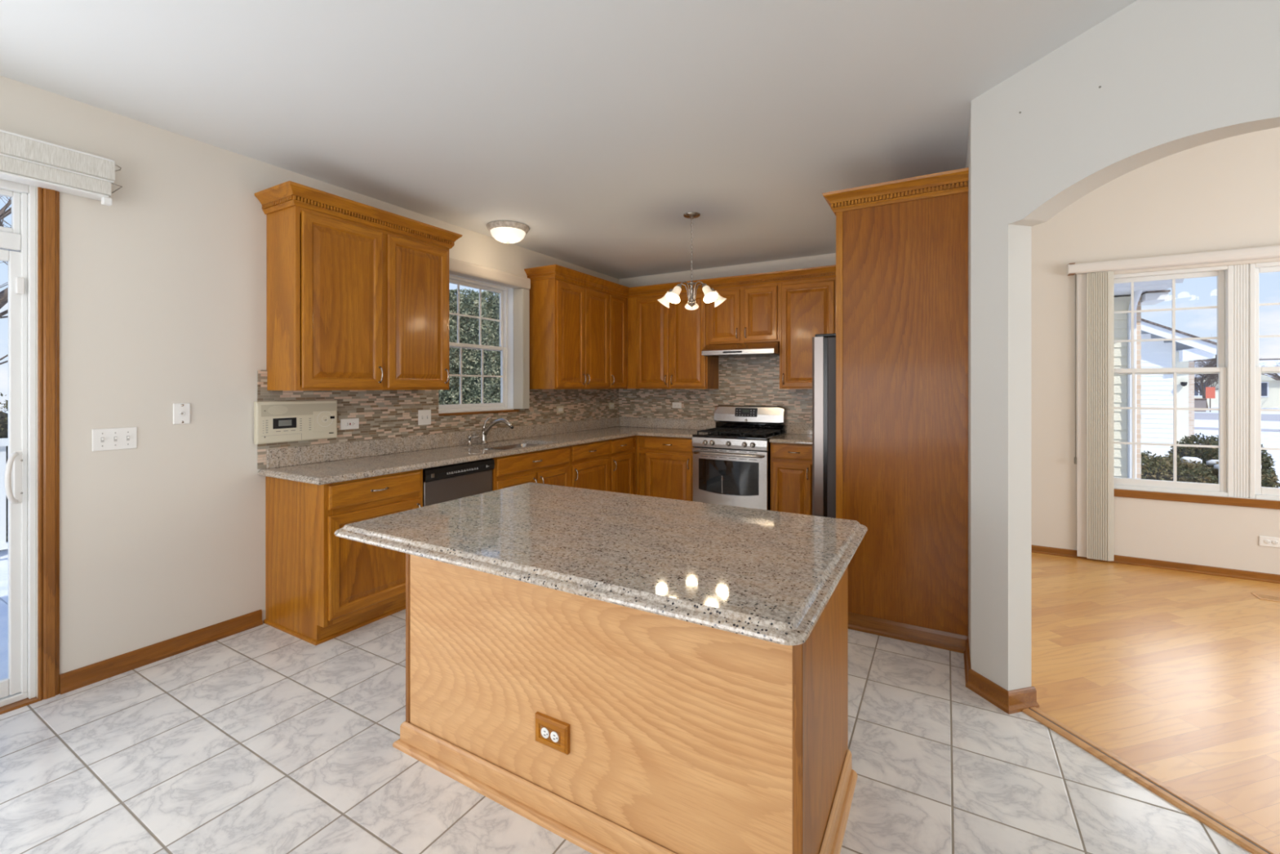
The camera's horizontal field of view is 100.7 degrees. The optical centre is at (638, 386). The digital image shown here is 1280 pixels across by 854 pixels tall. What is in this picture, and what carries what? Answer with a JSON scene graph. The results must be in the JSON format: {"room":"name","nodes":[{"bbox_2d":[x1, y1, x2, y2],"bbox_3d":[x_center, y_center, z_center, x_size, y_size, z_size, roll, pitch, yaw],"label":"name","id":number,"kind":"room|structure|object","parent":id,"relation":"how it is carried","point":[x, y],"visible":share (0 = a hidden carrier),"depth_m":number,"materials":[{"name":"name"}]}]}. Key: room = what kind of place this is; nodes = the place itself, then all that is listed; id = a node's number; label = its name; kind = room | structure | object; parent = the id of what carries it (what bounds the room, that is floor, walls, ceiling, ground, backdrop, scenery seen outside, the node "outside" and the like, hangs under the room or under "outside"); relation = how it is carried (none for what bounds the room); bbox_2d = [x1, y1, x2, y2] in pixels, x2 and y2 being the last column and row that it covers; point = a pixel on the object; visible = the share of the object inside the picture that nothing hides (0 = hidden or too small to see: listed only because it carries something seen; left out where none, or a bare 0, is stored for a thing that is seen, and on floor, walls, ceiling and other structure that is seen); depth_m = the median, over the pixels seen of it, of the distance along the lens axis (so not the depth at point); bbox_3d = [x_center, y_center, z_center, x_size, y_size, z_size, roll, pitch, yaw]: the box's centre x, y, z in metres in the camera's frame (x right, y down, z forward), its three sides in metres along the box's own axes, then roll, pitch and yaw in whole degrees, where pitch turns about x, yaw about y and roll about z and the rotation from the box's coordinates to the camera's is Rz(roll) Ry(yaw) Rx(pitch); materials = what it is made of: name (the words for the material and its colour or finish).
{"room":"kitchen","nodes":[
{"label":"kitchen","id":0,"kind":"room"},
{"bbox_2d":[0,75,618,697],"bbox_3d":[-2.348,0.032,3.102,0.150,2.736,8.415,0,0,30],"label":"wall","id":1,"kind":"structure","parent":0,"point":[163,286],"depth_m":2.74,"materials":[{"name":"beige paint"}]},
{"bbox_2d":[0,178,35,706],"bbox_3d":[-3.188,0.239,1.606,0.134,2.298,1.825,0,0,30],"label":"door","id":2,"kind":"structure","parent":1,"relation":"in","point":[17,242],"depth_m":2.35,"materials":[{"name":"white plastic"}]},
{"bbox_2d":[0,697,38,714],"bbox_3d":[-3.198,1.394,1.612,0.152,0.012,1.825,0,0,30],"label":"trim","id":3,"kind":"structure","parent":1,"relation":"attached to","point":[27,701],"depth_m":2.32,"materials":[{"name":"brown wood"}]},
{"bbox_2d":[37,186,59,701],"bbox_3d":[-3.135,0.212,1.575,0.018,2.376,1.957,0,0,30],"label":"trim","id":4,"kind":"structure","parent":1,"relation":"attached to","point":[48,200],"depth_m":2.38,"materials":[{"name":"brown wood"}]},
{"bbox_2d":[0,129,122,206],"bbox_3d":[-3.080,-0.965,1.578,0.107,0.213,2.284,0,0,30],"label":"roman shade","id":5,"kind":"object","parent":1,"relation":"attached to","point":[24,160],"visible":1,"depth_m":2.35,"materials":[{"name":"fabric"}]},
{"bbox_2d":[92,426,137,451],"bbox_3d":[-2.549,0.253,2.586,0.018,0.107,0.162,0,0,30],"label":"light switch","id":6,"kind":"object","parent":1,"relation":"attached to","point":[112,438],"visible":1,"depth_m":2.58,"materials":[{"name":"white plastic"}]},
{"bbox_2d":[59,608,262,694],"bbox_3d":[-2.435,1.357,2.779,0.022,0.085,0.826,0,0,30],"label":"baseboard","id":7,"kind":"structure","parent":1,"relation":"attached to","point":[72,680],"depth_m":2.71,"materials":[{"name":"brown wood"}]},
{"bbox_2d":[173,403,190,424],"bbox_3d":[-2.421,0.141,2.812,0.013,0.112,0.075,0,0,30],"label":"phone jack plate","id":8,"kind":"object","parent":1,"relation":"attached to","point":[181,411],"visible":1,"depth_m":2.81,"materials":[{"name":"white plastic"}]},
{"bbox_2d":[253,180,462,390],"bbox_3d":[-1.786,-0.557,3.535,0.386,1.154,1.207,0,0,30],"label":"upper cabinet","id":9,"kind":"object","parent":1,"relation":"attached to","point":[357,293],"visible":1,"depth_m":3.26,"materials":[{"name":"brown wood"}]},
{"bbox_2d":[257,369,618,469],"bbox_3d":[-1.246,0.192,4.844,0.008,0.583,3.978,0,0,30],"label":"backsplash","id":10,"kind":"structure","parent":1,"relation":"attached to","point":[381,414],"depth_m":4.02,"materials":[{"name":"tile"}]},
{"bbox_2d":[253,400,337,444],"bbox_3d":[-2.116,0.210,3.299,0.035,0.250,0.476,0,0,30],"label":"intercom panel","id":11,"kind":"object","parent":10,"relation":"attached to","point":[274,421],"visible":1,"depth_m":3.26,"materials":[{"name":"beige plastic"}]},
{"bbox_2d":[262,417,311,433],"bbox_3d":[-2.139,0.234,3.233,0.001,0.076,0.272,0,0,30],"label":"control panel","id":12,"kind":"object","parent":11,"relation":"attached to","point":[270,425],"depth_m":3.23,"materials":[{"name":"grey plastic"}]},
{"bbox_2d":[261,403,336,417],"bbox_3d":[-2.102,0.140,3.297,0.001,0.070,0.440,0,0,30],"label":"speaker grille","id":13,"kind":"object","parent":11,"relation":"attached to","point":[268,410],"depth_m":3.29,"materials":[{"name":"beige plastic"}]},
{"bbox_2d":[340,417,359,429],"bbox_3d":[-1.958,0.250,3.596,0.009,0.072,0.128,0,0,30],"label":"power outlet","id":14,"kind":"object","parent":10,"relation":"attached to","point":[345,424],"visible":1,"depth_m":3.59,"materials":[{"name":"white plastic"}]},
{"bbox_2d":[417,409,431,425],"bbox_3d":[-1.656,0.235,4.110,0.018,0.116,0.116,0,0,30],"label":"light switch","id":15,"kind":"object","parent":10,"relation":"attached to","point":[424,415],"visible":1,"depth_m":4.11,"materials":[{"name":"white plastic"}]},
{"bbox_2d":[556,405,564,413],"bbox_3d":[-0.824,0.237,5.556,0.008,0.075,0.116,0,0,30],"label":"power outlet","id":16,"kind":"object","parent":10,"relation":"attached to","point":[560,409],"visible":1,"depth_m":5.55,"materials":[{"name":"beige plastic"}]},
{"bbox_2d":[608,402,614,408],"bbox_3d":[-0.328,0.225,6.412,0.009,0.072,0.110,0,0,30],"label":"power outlet","id":17,"kind":"object","parent":10,"relation":"attached to","point":[611,405],"visible":1,"depth_m":6.41,"materials":[{"name":"beige plastic"}]},
{"bbox_2d":[438,273,513,413],"bbox_3d":[-1.449,-0.365,4.641,0.142,1.150,0.860,0,0,30],"label":"window","id":18,"kind":"structure","parent":1,"relation":"in","point":[506,294],"depth_m":4.84,"materials":[{"name":"white plastic"}]},
{"bbox_2d":[448,257,530,408],"bbox_3d":[-1.355,-0.413,4.566,0.099,1.234,1.137,0,0,30],"label":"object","id":19,"kind":"object","parent":18,"relation":"attached to","point":[521,285],"visible":0.97,"depth_m":4.97,"materials":[{"name":"beige"}]},
{"bbox_2d":[438,409,519,416],"bbox_3d":[-1.367,0.222,4.622,0.022,0.020,0.910,0,0,30],"label":"trim","id":20,"kind":"structure","parent":1,"relation":"attached to","point":[503,411],"depth_m":4.55,"materials":[{"name":"brown wood"}]},
{"bbox_2d":[528,277,608,389],"bbox_3d":[-0.680,-0.510,5.458,0.374,1.060,0.915,0,0,30],"label":"upper cabinet","id":21,"kind":"object","parent":1,"relation":"attached to","point":[569,322],"visible":1,"depth_m":5.15,"materials":[{"name":"brown wood"}]},
{"bbox_2d":[608,293,627,388],"bbox_3d":[-0.349,-0.510,6.029,0.374,1.060,0.404,0,0,30],"label":"upper cabinet","id":22,"kind":"object","parent":1,"relation":"attached to","point":[618,305],"visible":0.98,"depth_m":5.93,"materials":[{"name":"brown wood"}]},
{"bbox_2d":[524,264,835,297],"bbox_3d":[0.403,-1.081,5.026,2.679,0.106,1.385,0,0,30],"label":"crown molding","id":23,"kind":"structure","parent":1,"relation":"attached to","point":[556,271],"depth_m":5.33,"materials":[{"name":"brown wood"}]},
{"bbox_2d":[0,0,1137,279],"bbox_3d":[-0.309,-1.396,1.852,4.931,0.120,8.535,0,0,30],"label":"ceiling","id":24,"kind":"structure","parent":0,"point":[593,126],"depth_m":2.38,"materials":[{"name":"white paint"}]},
{"bbox_2d":[486,220,528,243],"bbox_3d":[-1.093,-1.266,4.429,0.344,0.139,0.344,0,0,30],"label":"ceiling light","id":25,"kind":"object","parent":24,"relation":"attached to","point":[503,231],"visible":1,"depth_m":4.33,"materials":[{"name":"white glass"}]},
{"bbox_2d":[657,211,726,310],"bbox_3d":[0.394,-0.971,4.114,0.535,0.730,0.540,0,0,30],"label":"chandelier","id":26,"kind":"object","parent":24,"relation":"hanging from","point":[711,295],"visible":1,"depth_m":4.09,"materials":[{"name":"white glass"}]},
{"bbox_2d":[0,608,1251,853],"bbox_3d":[-0.044,1.400,1.681,5.261,0.001,8.265,0,0,30],"label":"floor","id":27,"kind":"structure","parent":0,"point":[263,739],"depth_m":1.93,"materials":[{"name":"tile"}]},
{"bbox_2d":[265,468,422,640],"bbox_3d":[-1.781,0.961,3.267,0.664,0.879,0.625,0,0,30],"label":"base cabinet","id":28,"kind":"object","parent":27,"relation":"on","point":[320,584],"visible":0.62,"depth_m":3.02,"materials":[{"name":"brown wood"}]},
{"bbox_2d":[263,604,405,645],"bbox_3d":[-1.831,1.391,3.288,0.554,0.019,0.636,0,0,30],"label":"trim","id":29,"kind":"structure","parent":28,"relation":"attached to","point":[272,624],"depth_m":3.04,"materials":[{"name":"brown wood"}]},
{"bbox_2d":[257,417,716,484],"bbox_3d":[-0.690,0.446,4.526,1.290,0.148,3.986,0,0,30],"label":"countertop","id":30,"kind":"structure","parent":28,"relation":"on","point":[331,463],"depth_m":3.96,"materials":[{"name":"stone"}]},
{"bbox_2d":[466,435,479,445],"bbox_3d":[-1.381,0.441,4.426,0.104,0.087,0.043,0,0,-21],"label":"soap dispenser","id":31,"kind":"object","parent":30,"relation":"on","point":[469,437],"visible":1,"depth_m":4.41,"materials":[{"name":"grey metal"}]},
{"bbox_2d":[480,417,513,444],"bbox_3d":[-1.206,0.371,4.497,0.330,0.228,0.082,0,0,30],"label":"faucet","id":32,"kind":"object","parent":30,"relation":"on","point":[485,430],"visible":1,"depth_m":4.52,"materials":[{"name":"grey metal"}]},
{"bbox_2d":[480,443,542,458],"bbox_3d":[-1.072,0.616,4.475,0.446,0.189,0.776,0,0,30],"label":"sink","id":33,"kind":"object","parent":30,"relation":"in","point":[521,445],"visible":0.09,"depth_m":4.76,"materials":[{"name":"silver metal"}]},
{"bbox_2d":[422,458,494,506],"bbox_3d":[-1.481,0.965,3.808,0.621,0.870,0.600,0,0,30],"label":"dishwasher","id":34,"kind":"object","parent":27,"relation":"on","point":[444,483],"visible":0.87,"depth_m":3.62,"materials":[{"name":"black plastic"}]},
{"bbox_2d":[491,445,569,490],"bbox_3d":[-1.086,0.961,4.467,0.664,0.879,0.918,0,0,30],"label":"base cabinet","id":35,"kind":"object","parent":27,"relation":"on","point":[549,466],"visible":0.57,"depth_m":4.29,"materials":[{"name":"brown wood"}]},
{"bbox_2d":[569,440,608,491],"bbox_3d":[-0.695,0.961,5.141,0.664,0.879,0.640,0,0,30],"label":"base cabinet","id":36,"kind":"object","parent":27,"relation":"on","point":[588,462],"visible":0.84,"depth_m":4.97,"materials":[{"name":"brown wood"}]},
{"bbox_2d":[608,435,636,494],"bbox_3d":[-0.402,0.961,5.649,0.664,0.879,0.532,0,0,30],"label":"base cabinet","id":37,"kind":"object","parent":27,"relation":"on","point":[622,451],"visible":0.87,"depth_m":5.47,"materials":[{"name":"brown wood"}]},
{"bbox_2d":[392,553,857,853],"bbox_3d":[-0.079,0.961,2.000,1.590,0.879,0.766,0,0,30],"label":"kitchen island","id":38,"kind":"object","parent":27,"relation":"on","point":[686,737],"visible":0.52,"depth_m":1.60,"materials":[{"name":"brown wood"}]},
{"bbox_2d":[534,711,569,755],"bbox_3d":[-0.281,1.113,1.705,0.134,0.090,0.020,0,0,30],"label":"power outlet","id":39,"kind":"object","parent":38,"relation":"attached to","point":[552,732],"visible":1,"depth_m":1.70,"materials":[{"name":"brown wood"}]},
{"bbox_2d":[541,727,549,737],"bbox_3d":[-0.302,1.113,1.708,0.033,0.033,0.002,0,0,30],"label":"receptacle","id":40,"kind":"object","parent":39,"relation":"attached to","point":[544,731],"depth_m":1.71,"materials":[{"name":"white plastic"}]},
{"bbox_2d":[550,731,559,742],"bbox_3d":[-0.269,1.113,1.688,0.033,0.033,0.002,0,0,30],"label":"receptacle","id":41,"kind":"object","parent":39,"relation":"attached to","point":[554,735],"depth_m":1.69,"materials":[{"name":"white plastic"}]},
{"bbox_2d":[333,482,867,645],"bbox_3d":[-0.122,0.502,1.897,1.624,0.035,1.036,0,0,30],"label":"island countertop","id":42,"kind":"structure","parent":38,"relation":"on","point":[770,575],"depth_m":1.60,"materials":[{"name":"stone"}]},
{"bbox_2d":[636,435,694,501],"bbox_3d":[0.407,0.961,5.810,0.682,0.879,0.664,0,0,30],"label":"base cabinet","id":43,"kind":"object","parent":27,"relation":"on","point":[664,464],"visible":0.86,"depth_m":5.55,"materials":[{"name":"brown wood"}]},
{"bbox_2d":[692,404,785,510],"bbox_3d":[1.010,0.785,5.390,0.762,1.170,0.728,0,0,30],"label":"gas range","id":44,"kind":"object","parent":27,"relation":"on","point":[731,460],"visible":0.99,"depth_m":5.18,"materials":[{"name":"silver metal"}]},
{"bbox_2d":[692,431,784,439],"bbox_3d":[1.016,0.485,5.400,0.762,0.020,0.605,0,0,30],"label":"cooktop","id":45,"kind":"object","parent":44,"relation":"in","point":[705,435],"depth_m":5.20,"materials":[{"name":"black metal"}]},
{"bbox_2d":[770,442,812,515],"bbox_3d":[1.616,0.961,5.110,0.550,0.879,0.664,0,0,30],"label":"base cabinet","id":46,"kind":"object","parent":27,"relation":"on","point":[791,464],"visible":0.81,"depth_m":4.89,"materials":[{"name":"brown wood"}]},
{"bbox_2d":[769,422,812,444],"bbox_3d":[1.745,0.446,5.044,0.835,0.148,0.649,0,0,30],"label":"countertop","id":47,"kind":"structure","parent":46,"relation":"on","point":[797,433],"depth_m":5.31,"materials":[{"name":"stone"}]},
{"bbox_2d":[812,333,835,518],"bbox_3d":[1.550,0.538,3.470,0.758,1.724,0.880,0,0,30],"label":"refrigerator","id":48,"kind":"object","parent":27,"relation":"on","point":[824,345],"visible":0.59,"depth_m":3.22,"materials":[{"name":"grey metal"}]},
{"bbox_2d":[822,167,968,653],"bbox_3d":[1.648,0.133,3.375,0.728,2.534,1.046,0,0,30],"label":"end panel","id":49,"kind":"object","parent":27,"relation":"on","point":[902,245],"visible":0.96,"depth_m":2.94,"materials":[{"name":"brown wood"}]},
{"bbox_2d":[618,127,1279,574],"bbox_3d":[3.449,-0.450,4.520,8.461,3.700,0.150,0,0,30],"label":"wall","id":50,"kind":"structure","parent":0,"point":[1224,193],"depth_m":4.16,"materials":[{"name":"beige paint"}]},
{"bbox_2d":[627,290,718,388],"bbox_3d":[0.364,-0.510,6.003,0.994,1.060,0.374,0,0,30],"label":"upper cabinet","id":51,"kind":"object","parent":50,"relation":"attached to","point":[665,345],"visible":0.91,"depth_m":5.87,"materials":[{"name":"brown wood"}]},
{"bbox_2d":[618,355,812,434],"bbox_3d":[1.055,0.050,5.814,3.002,0.900,0.008,0,0,30],"label":"backsplash","id":52,"kind":"structure","parent":50,"relation":"attached to","point":[750,380],"depth_m":5.84,"materials":[{"name":"tile"}]},
{"bbox_2d":[672,402,681,408],"bbox_3d":[0.438,0.212,6.161,0.116,0.068,0.009,0,0,30],"label":"power outlet","id":53,"kind":"object","parent":52,"relation":"attached to","point":[675,405],"visible":1,"depth_m":6.16,"materials":[{"name":"white plastic"}]},
{"bbox_2d":[701,341,779,357],"bbox_3d":[1.093,-0.387,5.505,0.754,0.130,0.488,0,0,30],"label":"range hood","id":54,"kind":"object","parent":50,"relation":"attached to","point":[771,348],"visible":0.98,"depth_m":5.33,"materials":[{"name":"silver metal"}]},
{"bbox_2d":[707,283,779,344],"bbox_3d":[1.126,-0.747,5.562,0.762,0.587,0.374,0,0,30],"label":"upper cabinet","id":55,"kind":"object","parent":50,"relation":"attached to","point":[751,313],"visible":0.95,"depth_m":5.41,"materials":[{"name":"brown wood"}]},
{"bbox_2d":[779,277,835,389],"bbox_3d":[1.716,-0.510,5.220,0.600,1.060,0.374,0,0,30],"label":"upper cabinet","id":56,"kind":"object","parent":50,"relation":"attached to","point":[807,308],"visible":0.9,"depth_m":5.13,"materials":[{"name":"brown wood"}]},
{"bbox_2d":[1031,544,1279,583],"bbox_3d":[4.956,1.369,3.549,4.580,0.062,0.020,0,0,30],"label":"baseboard","id":57,"kind":"structure","parent":50,"relation":"attached to","point":[1220,571],"depth_m":4.05,"materials":[{"name":"brown wood"}]},
{"bbox_2d":[1114,261,1279,500],"bbox_3d":[4.450,-0.045,3.933,1.800,1.710,0.102,0,0,30],"label":"window","id":58,"kind":"structure","parent":50,"relation":"in","point":[1238,370],"depth_m":3.92,"materials":[{"name":"white plastic"}]},
{"bbox_2d":[1066,244,1279,560],"bbox_3d":[4.486,0.186,3.794,2.238,2.388,0.065,0,0,30],"label":"vertical blind","id":59,"kind":"object","parent":58,"relation":"attached to","point":[1095,459],"visible":1,"depth_m":4.24,"materials":[{"name":"white"}]},
{"bbox_2d":[1114,488,1279,509],"bbox_3d":[4.419,0.841,3.879,1.900,0.058,0.048,0,0,30],"label":"trim","id":60,"kind":"structure","parent":50,"relation":"attached to","point":[1266,504],"depth_m":3.98,"materials":[{"name":"brown wood"}]},
{"bbox_2d":[1258,535,1279,547],"bbox_3d":[4.527,1.110,3.803,0.118,0.072,0.009,0,0,30],"label":"power outlet","id":61,"kind":"object","parent":50,"relation":"attached to","point":[1268,541],"visible":1,"depth_m":3.81,"materials":[{"name":"white plastic"}]},
{"bbox_2d":[1263,539,1270,543],"bbox_3d":[4.509,1.110,3.811,0.033,0.033,0.002,0,0,30],"label":"receptacle","id":62,"kind":"object","parent":61,"relation":"attached to","point":[1265,541],"depth_m":3.81,"materials":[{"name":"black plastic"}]},
{"bbox_2d":[1271,540,1278,544],"bbox_3d":[4.543,1.110,3.791,0.033,0.033,0.002,0,0,30],"label":"receptacle","id":63,"kind":"object","parent":61,"relation":"attached to","point":[1273,542],"depth_m":3.79,"materials":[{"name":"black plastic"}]},
{"bbox_2d":[965,106,971,666],"bbox_3d":[2.280,-0.450,3.617,0.120,3.700,2.585,0,0,30],"label":"wall","id":64,"kind":"structure","parent":0,"point":[968,161],"depth_m":2.58,"materials":[{"name":"white paint"}]},
{"bbox_2d":[963,638,971,683],"bbox_3d":[1.624,1.357,2.626,0.022,0.085,0.351,0,0,30],"label":"baseboard","id":65,"kind":"structure","parent":64,"relation":"attached to","point":[966,653],"depth_m":2.62,"materials":[{"name":"brown wood"}]},
{"bbox_2d":[971,0,1279,690],"bbox_3d":[1.804,-0.450,1.776,0.130,3.700,1.486,0,0,-15],"label":"wall","id":66,"kind":"structure","parent":0,"point":[1173,76],"depth_m":2.20,"materials":[{"name":"white paint"}]},
{"bbox_2d":[965,668,1008,714],"bbox_3d":[1.565,1.357,2.378,0.022,0.085,0.217,0,0,-15],"label":"baseboard","id":67,"kind":"structure","parent":66,"relation":"attached to","point":[984,687],"depth_m":2.37,"materials":[{"name":"brown wood"}]},
{"bbox_2d":[1008,686,1039,714],"bbox_3d":[1.661,1.357,2.303,0.169,0.085,0.022,0,0,-15],"label":"baseboard","id":68,"kind":"object","parent":66,"relation":"attached to","point":[1019,700],"visible":1,"depth_m":2.30,"materials":[{"name":"brown wood"}]},
{"bbox_2d":[1022,706,1279,853],"bbox_3d":[1.823,1.395,1.820,0.085,0.011,1.030,0,0,-15],"label":"trim","id":69,"kind":"structure","parent":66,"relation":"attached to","point":[1230,835],"depth_m":1.84,"materials":[{"name":"brown wood"}]},
{"bbox_2d":[1031,552,1279,852],"bbox_3d":[3.483,1.397,1.025,4.600,0.001,5.865,0,0,30],"label":"floor","id":70,"kind":"structure","parent":0,"point":[1175,674],"depth_m":2.61,"materials":[{"name":"brown wood"}]},
{"bbox_2d":[1250,592,1279,601],"bbox_3d":[4.245,1.395,3.470,0.300,0.004,0.120,0,0,30],"label":"floor vent","id":71,"kind":"object","parent":70,"relation":"in","point":[1270,597],"visible":1,"depth_m":3.52,"materials":[{"name":"brown wood"}]},
{"label":"outside","id":72,"kind":"structure","parent":0,"visible":0},
{"bbox_2d":[0,407,1279,559],"bbox_3d":[59.671,1.900,23.224,200.000,0.300,220.000,0,0,30],"label":"snow ground","id":73,"kind":"structure","parent":72,"point":[1268,439],"depth_m":19.82,"materials":[{"name":"white snow"}]},
{"bbox_2d":[0,392,8,551],"bbox_3d":[-7.272,0.917,6.006,1.269,1.718,1.274,0,0,30],"label":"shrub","id":74,"kind":"object","parent":73,"relation":"on","point":[3,415],"visible":0.04,"depth_m":5.76,"materials":[{"name":"green plant"}]},
{"bbox_2d":[0,195,11,364],"bbox_3d":[-6.614,-0.963,4.659,4.457,5.466,4.727,0,0,13],"label":"bare tree","id":75,"kind":"object","parent":73,"relation":"on","point":[3,294],"visible":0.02,"depth_m":4.75,"materials":[{"name":"brown plant"}]},
{"bbox_2d":[438,306,459,404],"bbox_3d":[-2.778,0.141,6.715,1.023,3.274,1.058,0,0,29],"label":"arborvitae","id":76,"kind":"object","parent":73,"relation":"on","point":[445,396],"visible":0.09,"depth_m":6.70,"materials":[{"name":"green plant"}]},
{"bbox_2d":[448,288,500,404],"bbox_3d":[-2.414,0.218,7.267,1.023,3.118,1.058,0,0,45],"label":"arborvitae","id":77,"kind":"object","parent":73,"relation":"on","point":[468,326],"visible":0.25,"depth_m":7.02,"materials":[{"name":"green plant"}]},
{"bbox_2d":[481,290,500,402],"bbox_3d":[-2.130,0.174,7.865,1.058,3.208,1.023,0,0,-14],"label":"arborvitae","id":78,"kind":"object","parent":73,"relation":"on","point":[491,304],"visible":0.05,"depth_m":7.56,"materials":[{"name":"green plant"}]},
{"bbox_2d":[1114,278,1184,479],"bbox_3d":[5.407,-0.350,7.003,1.940,4.200,2.460,0,0,30],"label":"neighbour wing","id":79,"kind":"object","parent":73,"relation":"on","point":[1151,292],"visible":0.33,"depth_m":5.98},
{"bbox_2d":[1141,318,1217,458],"bbox_3d":[11.195,-0.718,15.392,5.950,4.935,6.540,0,0,30],"label":"garage","id":80,"kind":"structure","parent":73,"relation":"on","point":[1157,390],"depth_m":11.72,"materials":[{"name":"white plastic"}]},
{"bbox_2d":[1141,450,1218,484],"bbox_3d":[6.496,1.300,6.579,0.854,0.975,1.508,0,0,30],"label":"shrub","id":81,"kind":"object","parent":73,"relation":"on","point":[1159,468],"visible":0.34,"depth_m":6.26,"materials":[{"name":"green plant"}]},
{"bbox_2d":[1194,398,1207,411],"bbox_3d":[39.830,1.280,37.949,0.920,0.940,0.680,0,0,30],"label":"utility box","id":82,"kind":"object","parent":73,"relation":"on","point":[1198,402],"visible":0.55,"depth_m":37.62,"materials":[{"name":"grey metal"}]},
{"bbox_2d":[1205,386,1215,411],"bbox_3d":[40.288,0.875,37.444,0.480,1.750,0.075,0,0,30],"label":"street sign","id":83,"kind":"object","parent":73,"relation":"on","point":[1210,391],"visible":1,"depth_m":37.41,"materials":[{"name":"red metal"}]},
{"bbox_2d":[1165,432,1278,477],"bbox_3d":[8.637,1.228,7.938,1.079,1.114,1.192,0,0,30],"label":"shrub","id":84,"kind":"object","parent":73,"relation":"on","point":[1188,451],"visible":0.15,"depth_m":7.93,"materials":[{"name":"green plant"}]},
{"bbox_2d":[1194,347,1261,408],"bbox_3d":[43.063,-0.942,39.909,5.650,5.415,7.468,0,0,12],"label":"bare tree","id":85,"kind":"object","parent":73,"relation":"on","point":[1211,379],"visible":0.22,"depth_m":39.64,"materials":[{"name":"brown plant"}]},
{"bbox_2d":[1193,358,1279,408],"bbox_3d":[55.729,-0.390,47.347,14.800,4.280,9.000,0,0,30],"label":"house","id":86,"kind":"structure","parent":73,"relation":"on","point":[1270,385],"depth_m":44.64,"materials":[{"name":"beige plastic"}]},
{"bbox_2d":[1197,441,1277,482],"bbox_3d":[7.944,1.244,7.075,0.675,1.085,0.911,0,0,30],"label":"shrub","id":87,"kind":"object","parent":73,"relation":"on","point":[1266,464],"visible":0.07,"depth_m":7.04,"materials":[{"name":"green plant"}]},
{"bbox_2d":[1201,459,1279,488],"bbox_3d":[7.143,1.325,6.325,0.624,0.922,1.082,0,0,30],"label":"shrub","id":88,"kind":"object","parent":73,"relation":"on","point":[1266,482],"visible":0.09,"depth_m":6.04,"materials":[{"name":"green plant"}]},
{"bbox_2d":[1259,362,1279,379],"bbox_3d":[51.857,-0.546,42.149,4.985,4.629,3.969,0,0,38],"label":"bare tree","id":89,"kind":"object","parent":73,"relation":"on","point":[1275,375],"visible":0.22,"depth_m":42.49,"materials":[{"name":"brown plant"}]},
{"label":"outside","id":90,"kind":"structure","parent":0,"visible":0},
{"bbox_2d":[1194,426,1279,431],"bbox_3d":[44.218,1.740,10.506,54.000,0.019,1.500,0,0,30],"label":"footpath","id":91,"kind":"structure","parent":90,"point":[1195,428],"depth_m":21.88,"materials":[{"name":"white snow"}]},
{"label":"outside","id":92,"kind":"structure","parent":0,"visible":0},
{"bbox_2d":[0,557,8,679],"bbox_3d":[-4.814,1.485,2.275,3.189,0.070,3.912,0,0,30],"label":"deck","id":93,"kind":"object","parent":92,"point":[3,562],"visible":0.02,"depth_m":3.33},
{"bbox_2d":[0,438,8,550],"bbox_3d":[-6.123,0.925,2.997,0.100,1.050,3.950,0,0,30],"label":"deck railing","id":94,"kind":"object","parent":93,"relation":"on","point":[3,442],"visible":0.19,"depth_m":4.41,"materials":[{"name":"white plastic"}]},
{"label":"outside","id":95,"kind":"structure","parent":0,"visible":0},
{"bbox_2d":[1194,413,1279,421],"bbox_3d":[65.694,1.740,13.669,120.000,0.019,9.500,0,0,30],"label":"road","id":96,"kind":"structure","parent":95,"point":[1268,417],"depth_m":30.88,"materials":[{"name":"white snow"}]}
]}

